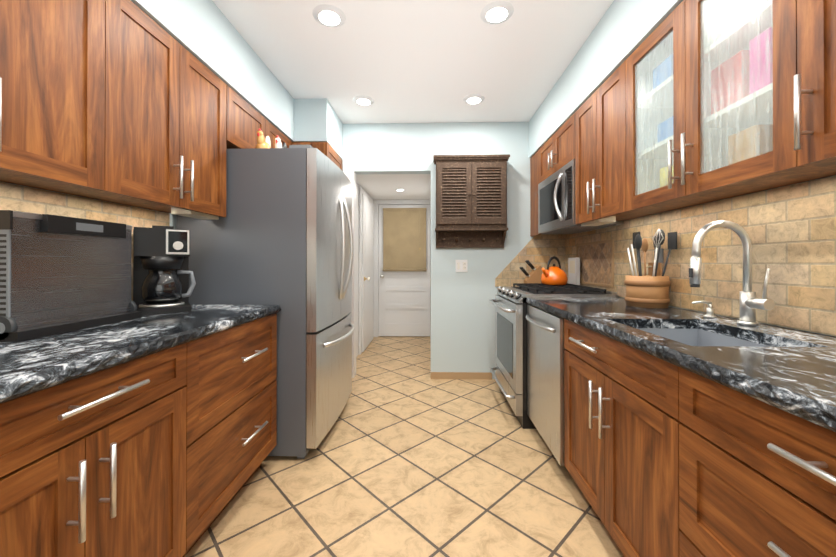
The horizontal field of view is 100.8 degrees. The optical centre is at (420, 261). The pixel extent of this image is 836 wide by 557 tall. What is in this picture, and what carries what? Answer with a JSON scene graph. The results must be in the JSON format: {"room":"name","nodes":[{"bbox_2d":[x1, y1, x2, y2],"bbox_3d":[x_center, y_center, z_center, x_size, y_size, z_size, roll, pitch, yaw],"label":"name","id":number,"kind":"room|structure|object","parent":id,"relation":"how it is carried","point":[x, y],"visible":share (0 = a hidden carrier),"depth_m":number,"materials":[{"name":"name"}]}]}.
{"room":"kitchen","nodes":[
{"label":"kitchen","id":0,"kind":"room"},
{"bbox_2d":[0,181,175,228],"bbox_3d":[-1.516,-0.114,1.053,0.120,2.500,4.980,0,0,2],"label":"wall","id":1,"kind":"structure","parent":0,"point":[172,219],"depth_m":1.98,"materials":[{"name":"white paint"}]},
{"bbox_2d":[0,0,111,187],"bbox_3d":[-1.291,-0.641,0.864,0.329,0.729,0.730,0,0,2],"label":"upper cabinet","id":2,"kind":"object","parent":1,"relation":"attached to","point":[56,55],"depth_m":1.08,"materials":[{"name":"brown wood"}]},
{"bbox_2d":[0,182,169,300],"bbox_3d":[-1.463,-0.019,0.661,0.008,0.512,2.600,0,0,2],"label":"backsplash","id":3,"kind":"structure","parent":1,"relation":"attached to","point":[13,197],"depth_m":1.45,"materials":[{"name":"beige tile"}]},
{"bbox_2d":[38,0,231,215],"bbox_3d":[-1.272,-0.638,1.593,0.329,0.729,0.728,0,0,2],"label":"upper cabinet","id":4,"kind":"object","parent":1,"relation":"attached to","point":[127,102],"depth_m":1.50,"materials":[{"name":"brown wood"}]},
{"bbox_2d":[171,207,218,219],"bbox_3d":[-1.185,-0.252,1.828,0.100,0.036,0.225,0,0,2],"label":"under-cabinet fixture","id":5,"kind":"object","parent":4,"relation":"attached to","point":[187,213],"visible":0.71,"depth_m":1.77,"materials":[{"name":"beige"}]},
{"bbox_2d":[232,90,267,148],"bbox_3d":[-1.256,-0.845,2.194,0.329,0.310,0.462,0,0,2],"label":"upper cabinet","id":6,"kind":"object","parent":1,"relation":"attached to","point":[246,121],"depth_m":2.16,"materials":[{"name":"brown wood"}]},
{"bbox_2d":[268,121,291,147],"bbox_3d":[-1.243,-0.844,2.656,0.329,0.310,0.462,0,0,2],"label":"upper cabinet","id":7,"kind":"object","parent":1,"relation":"attached to","point":[273,131],"depth_m":2.57,"materials":[{"name":"brown wood"}]},
{"bbox_2d":[356,182,358,356],"bbox_3d":[-0.818,0.104,4.535,0.120,2.090,2.020,0,0,2],"label":"wall","id":8,"kind":"structure","parent":0,"point":[357,269],"depth_m":4.19,"materials":[{"name":"white paint"}]},
{"bbox_2d":[359,186,372,354],"bbox_3d":[-0.738,0.110,4.733,0.020,2.080,0.950,0,0,2],"label":"door frame","id":9,"kind":"structure","parent":8,"relation":"attached to","point":[363,191],"depth_m":4.26,"materials":[{"name":"white paint"}]},
{"bbox_2d":[362,194,373,351],"bbox_3d":[-0.691,0.145,4.731,0.114,1.990,0.780,0,0,2],"label":"door","id":10,"kind":"structure","parent":8,"relation":"in","point":[367,261],"depth_m":4.61,"materials":[{"name":"white paint"}]},
{"bbox_2d":[356,174,430,199],"bbox_3d":[-0.315,-0.971,4.526,1.085,0.060,2.019,0,0,2],"label":"ceiling","id":11,"kind":"structure","parent":0,"point":[385,186],"depth_m":4.30,"materials":[{"name":"white paint"}]},
{"bbox_2d":[185,336,624,556],"bbox_3d":[-0.039,1.169,1.969,3.385,0.060,7.300,0,0,2],"label":"floor","id":12,"kind":"structure","parent":0,"point":[408,456],"depth_m":1.74,"materials":[{"name":"tile"}]},
{"bbox_2d":[0,341,191,556],"bbox_3d":[-1.146,0.708,0.870,0.619,0.852,0.720,0,0,2],"label":"base cabinet","id":13,"kind":"object","parent":12,"relation":"on","point":[164,453],"depth_m":0.90,"materials":[{"name":"brown wood"}]},
{"bbox_2d":[0,305,280,402],"bbox_3d":[-1.136,0.259,0.650,0.642,0.040,2.598,0,0,2],"label":"countertop","id":14,"kind":"structure","parent":13,"relation":"on","point":[29,366],"depth_m":1.01,"materials":[{"name":"stone"}]},
{"bbox_2d":[0,210,141,341],"bbox_3d":[-1.315,0.043,1.257,0.239,0.395,0.446,0,0,2],"label":"oven","id":15,"kind":"object","parent":14,"relation":"on","point":[60,274],"visible":1,"depth_m":1.18,"materials":[{"name":"black metal"}]},
{"bbox_2d":[133,225,195,314],"bbox_3d":[-1.259,0.038,1.686,0.310,0.408,0.310,0,0,2],"label":"coffee maker","id":16,"kind":"object","parent":14,"relation":"on","point":[161,271],"visible":0.98,"depth_m":1.61,"materials":[{"name":"black plastic"}]},
{"bbox_2d":[192,313,276,546],"bbox_3d":[-1.127,0.711,1.589,0.619,0.852,0.718,0,0,2],"label":"base cabinet","id":17,"kind":"object","parent":12,"relation":"on","point":[234,369],"depth_m":1.49,"materials":[{"name":"brown wood"}]},
{"bbox_2d":[176,145,354,458],"bbox_3d":[-0.937,0.237,2.424,0.915,1.807,0.895,0,0,2],"label":"fridge","id":18,"kind":"object","parent":12,"relation":"on","point":[280,234],"visible":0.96,"depth_m":1.98,"materials":[{"name":"grey metal"}]},
{"bbox_2d":[256,128,286,147],"bbox_3d":[-0.966,-0.736,2.267,0.093,0.180,0.283,0,0,28],"label":"figurines","id":19,"kind":"object","parent":18,"relation":"on","point":[262,142],"visible":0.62,"depth_m":2.17,"materials":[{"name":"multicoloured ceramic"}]},
{"bbox_2d":[292,142,342,170],"bbox_3d":[-1.085,0.074,3.149,0.619,2.140,0.514,0,0,2],"label":"pantry cabinet","id":20,"kind":"object","parent":12,"relation":"on","point":[327,150],"visible":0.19,"depth_m":2.90,"materials":[{"name":"brown wood"}]},
{"bbox_2d":[526,304,577,485],"bbox_3d":[0.993,0.713,2.041,0.666,0.852,0.599,0,0,2],"label":"dishwasher","id":21,"kind":"object","parent":12,"relation":"on","point":[545,371],"visible":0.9,"depth_m":1.94,"materials":[{"name":"grey metal"}]},
{"bbox_2d":[489,283,617,428],"bbox_3d":[0.966,0.668,2.724,0.757,0.948,0.758,0,0,2],"label":"stove","id":22,"kind":"object","parent":12,"relation":"on","point":[510,368],"visible":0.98,"depth_m":2.45,"materials":[{"name":"silver metal"}]},
{"bbox_2d":[541,256,567,284],"bbox_3d":[1.097,0.075,2.878,0.235,0.237,0.212,0,0,2],"label":"kettle","id":23,"kind":"object","parent":22,"relation":"on","point":[553,275],"visible":1,"depth_m":2.81,"materials":[{"name":"orange metal"}]},
{"bbox_2d":[568,257,579,284],"bbox_3d":[1.329,0.090,3.002,0.030,0.244,0.170,0,0,2],"label":"cookbook","id":24,"kind":"object","parent":22,"relation":"on","point":[574,271],"visible":0.82,"depth_m":2.96,"materials":[{"name":"white paper"}]},
{"bbox_2d":[564,319,667,556],"bbox_3d":[1.022,0.710,1.334,0.619,0.852,0.804,0,0,2],"label":"base cabinet","id":25,"kind":"object","parent":12,"relation":"on","point":[662,458],"depth_m":1.24,"materials":[{"name":"brown wood"}]},
{"bbox_2d":[668,362,835,556],"bbox_3d":[1.001,0.707,0.552,0.619,0.852,0.760,0,0,2],"label":"base cabinet","id":26,"kind":"object","parent":12,"relation":"on","point":[748,476],"depth_m":0.75,"materials":[{"name":"brown wood"}]},
{"bbox_2d":[526,297,835,431],"bbox_3d":[0.992,0.360,0.818,0.642,0.240,3.048,0,0,2],"label":"countertop","id":27,"kind":"structure","parent":26,"relation":"on","point":[792,371],"depth_m":0.98,"materials":[{"name":"stone"}]},
{"bbox_2d":[624,229,676,307],"bbox_3d":[1.224,0.036,1.868,0.210,0.413,0.223,0,0,2],"label":"utensil crock","id":28,"kind":"object","parent":27,"relation":"on","point":[650,289],"visible":1,"depth_m":1.81,"materials":[{"name":"orange ceramic"}]},
{"bbox_2d":[691,300,716,317],"bbox_3d":[1.216,0.204,1.489,0.098,0.074,0.044,0,0,2],"label":"soap dispenser","id":29,"kind":"object","parent":27,"relation":"on","point":[709,311],"visible":1,"depth_m":1.48,"materials":[{"name":"silver metal"}]},
{"bbox_2d":[689,220,774,325],"bbox_3d":[1.152,0.041,1.294,0.244,0.398,0.115,0,0,2],"label":"faucet","id":30,"kind":"object","parent":27,"relation":"on","point":[750,303],"visible":1,"depth_m":1.31,"materials":[{"name":"silver metal"}]},
{"bbox_3d":[1.072,0.717,3.224,0.619,0.853,0.243,0,0,2],"label":"cabinet","id":31,"kind":"object","parent":12,"relation":"on","visible":0},
{"bbox_3d":[1.057,0.269,3.224,0.642,0.040,0.239,0,0,2],"label":"cabinet filler","id":32,"kind":"structure","parent":31,"relation":"on","visible":0},
{"bbox_2d":[519,260,542,282],"bbox_3d":[1.043,0.118,3.234,0.230,0.261,0.100,0,0,2],"label":"knife block","id":33,"kind":"object","parent":32,"relation":"on","point":[534,275],"visible":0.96,"depth_m":3.19,"materials":[{"name":"brown wood"}]},
{"bbox_2d":[212,0,613,123],"bbox_3d":[-0.064,-1.395,1.019,2.985,0.060,4.980,0,0,2],"label":"ceiling","id":34,"kind":"structure","parent":0,"point":[417,61],"depth_m":2.25,"materials":[{"name":"white paint"}]},
{"bbox_2d":[131,0,293,140],"bbox_3d":[-1.290,-1.188,0.779,0.347,0.354,4.235,0,0,2],"label":"soffit","id":35,"kind":"structure","parent":34,"relation":"attached to","point":[206,33],"depth_m":1.92,"materials":[{"name":"white paint"}]},
{"bbox_2d":[292,98,342,159],"bbox_3d":[-1.087,-1.179,3.154,0.625,0.354,0.525,0,0,2],"label":"soffit","id":36,"kind":"structure","parent":34,"relation":"attached to","point":[317,120],"depth_m":2.89,"materials":[{"name":"white paint"}]},
{"bbox_2d":[312,4,345,27],"bbox_3d":[-0.508,-1.354,1.921,0.180,0.012,0.180,0,0,2],"label":"recessed light","id":37,"kind":"object","parent":34,"relation":"in","point":[327,15],"visible":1,"depth_m":1.91,"materials":[{"name":"white paint"}]},
{"bbox_2d":[353,96,373,105],"bbox_3d":[-0.481,-1.350,2.921,0.180,0.012,0.180,0,0,2],"label":"recessed light","id":38,"kind":"object","parent":34,"relation":"in","point":[364,100],"visible":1,"depth_m":2.90,"materials":[{"name":"white paint"}]},
{"bbox_2d":[463,94,484,103],"bbox_3d":[0.444,-1.350,2.896,0.180,0.012,0.180,0,0,2],"label":"recessed light","id":39,"kind":"object","parent":34,"relation":"in","point":[474,99],"visible":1,"depth_m":2.88,"materials":[{"name":"white paint"}]},
{"bbox_2d":[480,1,513,24],"bbox_3d":[0.417,-1.354,1.896,0.180,0.012,0.180,0,0,2],"label":"recessed light","id":40,"kind":"object","parent":34,"relation":"in","point":[495,12],"visible":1,"depth_m":1.88,"materials":[{"name":"white paint"}]},
{"bbox_2d":[529,0,682,157],"bbox_3d":[1.156,-1.188,0.976,0.342,0.354,4.760,0,0,2],"label":"soffit","id":41,"kind":"structure","parent":34,"relation":"attached to","point":[622,31],"depth_m":1.98,"materials":[{"name":"white paint"}]},
{"bbox_2d":[430,193,430,341],"bbox_3d":[0.187,0.104,4.508,0.120,2.090,2.020,0,0,2],"label":"wall","id":42,"kind":"structure","parent":0,"point":[430,267],"depth_m":4.84,"materials":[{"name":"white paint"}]},
{"bbox_2d":[343,122,533,378],"bbox_3d":[0.303,-0.105,3.435,2.180,2.500,0.120,0,0,2],"label":"wall","id":43,"kind":"structure","parent":0,"point":[462,323],"depth_m":3.37,"materials":[{"name":"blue paint"}]},
{"bbox_2d":[431,372,491,379],"bbox_3d":[0.394,1.112,3.362,0.595,0.065,0.012,0,0,2],"label":"baseboard","id":44,"kind":"structure","parent":43,"relation":"attached to","point":[464,375],"depth_m":3.36,"materials":[{"name":"beige wood"}]},
{"bbox_2d":[456,260,467,271],"bbox_3d":[0.396,0.044,3.366,0.116,0.120,0.008,0,0,2],"label":"light switch","id":45,"kind":"object","parent":43,"relation":"attached to","point":[461,265],"visible":1,"depth_m":3.36,"materials":[{"name":"white paint"}]},
{"bbox_2d":[433,154,509,247],"bbox_3d":[0.472,-0.557,3.277,0.705,0.853,0.183,0,0,2],"label":"upper cabinet","id":46,"kind":"object","parent":43,"relation":"attached to","point":[471,201],"visible":1,"depth_m":3.21,"materials":[{"name":"brown wood"}]},
{"bbox_2d":[495,234,563,286],"bbox_3d":[1.052,-0.007,3.351,0.661,0.508,0.008,0,0,2],"label":"backsplash","id":47,"kind":"structure","parent":43,"relation":"attached to","point":[541,250],"depth_m":3.35,"materials":[{"name":"beige tile"}]},
{"bbox_2d":[618,175,835,336],"bbox_3d":[1.387,-0.115,0.975,0.120,2.500,4.980,0,0,2],"label":"wall","id":48,"kind":"structure","parent":0,"point":[737,318],"depth_m":1.35,"materials":[{"name":"beige tile"}]},
{"bbox_2d":[530,151,537,235],"bbox_3d":[1.219,-0.618,3.209,0.324,0.755,0.275,0,0,2],"label":"upper cabinet","id":49,"kind":"object","parent":48,"relation":"attached to","point":[534,159],"depth_m":3.22,"materials":[{"name":"brown wood"}]},
{"bbox_2d":[538,118,569,234],"bbox_3d":[1.205,-0.620,2.692,0.324,0.755,0.760,0,0,2],"label":"upper cabinet","id":50,"kind":"object","parent":48,"relation":"attached to","point":[554,154],"depth_m":2.66,"materials":[{"name":"brown wood"}]},
{"bbox_2d":[538,159,623,233],"bbox_3d":[1.173,-0.463,2.693,0.390,0.443,0.748,0,0,2],"label":"microwave","id":51,"kind":"object","parent":50,"relation":"attached to","point":[556,202],"visible":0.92,"depth_m":2.55,"materials":[{"name":"silver metal"}]},
{"bbox_2d":[576,239,613,287],"bbox_3d":[1.360,0.017,2.731,0.012,0.340,0.600,0,0,2],"label":"wall tile","id":52,"kind":"structure","parent":48,"relation":"attached to","point":[596,263],"depth_m":2.66,"materials":[{"name":"beige tile"}]},
{"bbox_2d":[570,64,643,223],"bbox_3d":[1.187,-0.623,2.012,0.324,0.755,0.599,0,0,2],"label":"upper cabinet","id":53,"kind":"object","parent":48,"relation":"attached to","point":[596,127],"depth_m":1.98,"materials":[{"name":"brown wood"}]},
{"bbox_2d":[581,216,615,225],"bbox_3d":[1.110,-0.251,2.174,0.100,0.036,0.240,0,0,2],"label":"under-cabinet fixture","id":54,"kind":"object","parent":53,"relation":"attached to","point":[607,220],"visible":0.71,"depth_m":2.08,"materials":[{"name":"beige"}]},
{"bbox_2d":[564,176,835,335],"bbox_3d":[1.333,-0.016,1.311,0.008,0.512,4.050,0,0,2],"label":"backsplash","id":55,"kind":"structure","parent":48,"relation":"attached to","point":[790,230],"depth_m":1.37,"materials":[{"name":"beige tile"}]},
{"bbox_2d":[654,248,663,262],"bbox_3d":[1.343,-0.031,1.951,0.006,0.080,0.070,0,0,2],"label":"plate","id":56,"kind":"object","parent":55,"relation":"attached to","point":[661,257],"visible":0.5,"depth_m":1.93,"materials":[{"name":"grey plastic"}]},
{"bbox_2d":[622,0,835,215],"bbox_3d":[1.168,-0.625,1.313,0.324,0.755,0.800,0,0,2],"label":"upper cabinet","id":57,"kind":"object","parent":48,"relation":"attached to","point":[688,103],"depth_m":1.28,"materials":[{"name":"brown wood"}]},
{"bbox_2d":[786,0,835,175],"bbox_3d":[1.152,-0.628,0.703,0.324,0.755,0.420,0,0,2],"label":"upper cabinet","id":58,"kind":"object","parent":48,"relation":"attached to","point":[810,24],"depth_m":0.88,"materials":[{"name":"brown wood"}]},
{"bbox_3d":[-0.292,0.107,5.381,0.885,2.090,0.120,0,0,2],"label":"wall","id":59,"kind":"structure","parent":0,"visible":0},
{"bbox_2d":[373,200,429,336],"bbox_3d":[-0.295,0.109,5.285,0.877,2.085,0.064,0,0,2],"label":"door frame","id":60,"kind":"structure","parent":59,"relation":"attached to","point":[376,203],"depth_m":5.26,"materials":[{"name":"white paint"}]},
{"bbox_2d":[378,205,429,335],"bbox_3d":[-0.253,0.139,5.250,0.786,2.005,0.124,0,0,2],"label":"end door","id":61,"kind":"structure","parent":59,"relation":"in","point":[403,303],"depth_m":5.28,"materials":[{"name":"white paint"}]},
{"bbox_2d":[383,208,426,270],"bbox_3d":[-0.244,-0.326,5.234,0.660,0.955,0.063,0,0,2],"label":"blind","id":62,"kind":"object","parent":61,"relation":"attached to","point":[404,239],"visible":0.92,"depth_m":5.22,"materials":[{"name":"fabric"}]}
]}

